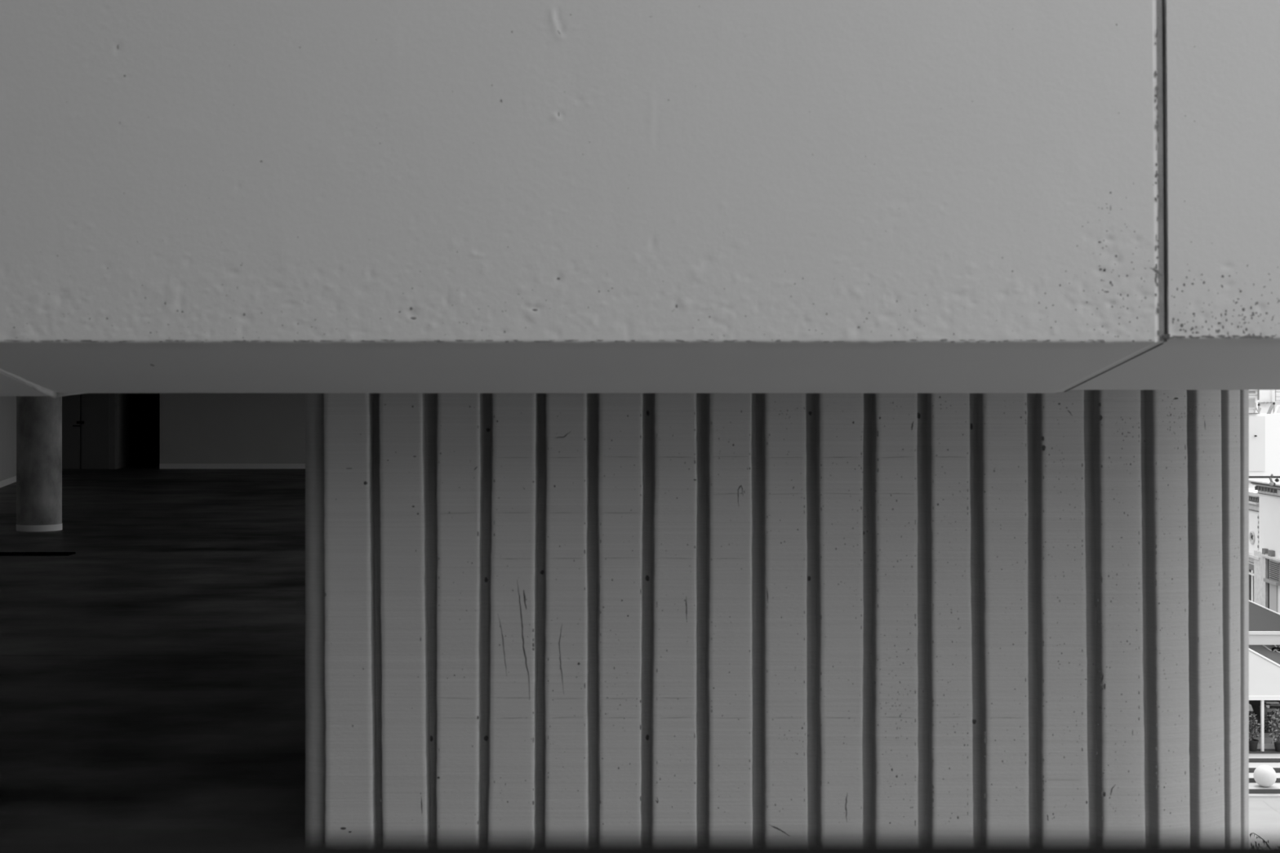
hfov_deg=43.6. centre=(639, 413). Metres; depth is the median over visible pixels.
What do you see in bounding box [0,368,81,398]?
panel
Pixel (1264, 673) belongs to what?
canopy
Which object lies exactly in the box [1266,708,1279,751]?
potted plant
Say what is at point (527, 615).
wall
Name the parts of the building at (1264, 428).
recessed panel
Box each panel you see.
[0,0,1163,393]
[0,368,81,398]
[1063,0,1279,391]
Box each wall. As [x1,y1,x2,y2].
[0,395,16,480]
[117,393,129,468]
[160,393,305,463]
[305,390,1248,837]
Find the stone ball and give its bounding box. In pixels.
[1253,764,1276,786]
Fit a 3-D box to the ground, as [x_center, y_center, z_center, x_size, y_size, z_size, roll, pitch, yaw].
[70.000,15.100,170.000,380.000,0.001,460.000,0,0,0]
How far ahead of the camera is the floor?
14.55 m
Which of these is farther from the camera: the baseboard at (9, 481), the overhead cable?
the overhead cable
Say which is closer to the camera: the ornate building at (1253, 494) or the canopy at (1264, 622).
the canopy at (1264, 622)
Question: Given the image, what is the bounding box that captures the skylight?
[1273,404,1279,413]
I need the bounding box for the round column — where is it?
[16,395,62,531]
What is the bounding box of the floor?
[0,466,305,837]
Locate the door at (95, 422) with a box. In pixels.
[62,393,109,468]
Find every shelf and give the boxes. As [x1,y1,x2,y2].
[1264,701,1279,703]
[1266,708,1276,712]
[1267,702,1279,706]
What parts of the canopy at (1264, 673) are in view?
post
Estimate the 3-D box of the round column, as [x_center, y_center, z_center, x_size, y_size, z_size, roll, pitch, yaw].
[-11.295,0.600,30.085,0.814,3.200,0.814,0,0,0]
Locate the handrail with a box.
[0,837,1279,852]
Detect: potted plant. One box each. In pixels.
[1248,710,1261,751]
[1264,710,1275,731]
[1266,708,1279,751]
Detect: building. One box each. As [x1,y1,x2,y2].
[1248,390,1279,413]
[1248,413,1279,488]
[1248,479,1279,613]
[1248,488,1259,601]
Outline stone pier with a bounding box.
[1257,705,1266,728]
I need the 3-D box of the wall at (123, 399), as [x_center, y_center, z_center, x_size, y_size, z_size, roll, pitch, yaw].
[-20.972,0.600,64.823,0.292,3.200,4.135,0,0,-13]
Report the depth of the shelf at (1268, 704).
70.62 m
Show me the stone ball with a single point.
(1264, 775)
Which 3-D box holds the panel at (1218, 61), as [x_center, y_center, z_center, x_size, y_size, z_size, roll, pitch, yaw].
[3.162,-0.895,6.206,2.736,1.610,1.216,0,0,0]
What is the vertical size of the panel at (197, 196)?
1.615 m
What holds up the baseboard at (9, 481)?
attached to the wall at (7, 403)
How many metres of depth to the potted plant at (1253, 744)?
67.30 m
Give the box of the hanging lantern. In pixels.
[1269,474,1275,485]
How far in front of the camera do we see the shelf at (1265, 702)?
70.64 m
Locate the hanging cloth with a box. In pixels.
[1248,703,1253,711]
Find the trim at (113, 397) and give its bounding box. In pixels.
[109,393,117,469]
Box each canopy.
[1248,600,1279,664]
[1248,648,1279,751]
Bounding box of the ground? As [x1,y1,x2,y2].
[1248,797,1279,837]
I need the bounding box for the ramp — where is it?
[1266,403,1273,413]
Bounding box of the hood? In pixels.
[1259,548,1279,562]
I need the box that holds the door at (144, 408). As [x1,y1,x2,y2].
[129,393,159,466]
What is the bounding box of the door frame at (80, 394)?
[62,394,109,469]
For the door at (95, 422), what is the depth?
62.56 m
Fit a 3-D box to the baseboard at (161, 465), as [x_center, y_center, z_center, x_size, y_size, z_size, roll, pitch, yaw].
[-8.112,2.095,63.190,21.723,0.210,0.020,0,0,0]
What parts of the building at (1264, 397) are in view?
pane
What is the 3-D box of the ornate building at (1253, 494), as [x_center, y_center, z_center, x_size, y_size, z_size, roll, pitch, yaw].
[42.661,10.167,105.555,8.686,9.867,12.890,0,0,0]
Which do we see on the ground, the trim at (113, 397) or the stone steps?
the stone steps
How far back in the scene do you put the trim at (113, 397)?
62.58 m
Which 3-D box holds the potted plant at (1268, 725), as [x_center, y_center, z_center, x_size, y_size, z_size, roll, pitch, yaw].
[27.306,13.464,69.430,0.687,1.148,0.542,0,0,-11]
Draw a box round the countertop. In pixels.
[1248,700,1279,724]
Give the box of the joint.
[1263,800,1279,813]
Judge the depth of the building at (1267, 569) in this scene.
97.90 m
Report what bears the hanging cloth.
hanging from the canopy at (1264, 673)
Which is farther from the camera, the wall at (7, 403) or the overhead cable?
the overhead cable
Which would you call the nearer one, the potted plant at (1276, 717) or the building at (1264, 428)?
the potted plant at (1276, 717)
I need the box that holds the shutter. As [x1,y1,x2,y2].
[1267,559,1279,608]
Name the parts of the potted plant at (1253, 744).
pot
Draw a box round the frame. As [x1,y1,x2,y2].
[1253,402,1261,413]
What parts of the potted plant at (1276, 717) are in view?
pot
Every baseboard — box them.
[0,475,16,488]
[159,463,305,468]
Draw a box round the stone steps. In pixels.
[1248,724,1279,797]
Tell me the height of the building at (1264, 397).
26.767 m
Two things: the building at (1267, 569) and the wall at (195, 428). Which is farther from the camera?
the building at (1267, 569)
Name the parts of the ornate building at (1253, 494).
cornice, balustrade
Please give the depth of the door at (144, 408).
66.79 m
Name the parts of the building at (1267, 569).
cornice, door panel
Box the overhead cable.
[1248,475,1279,478]

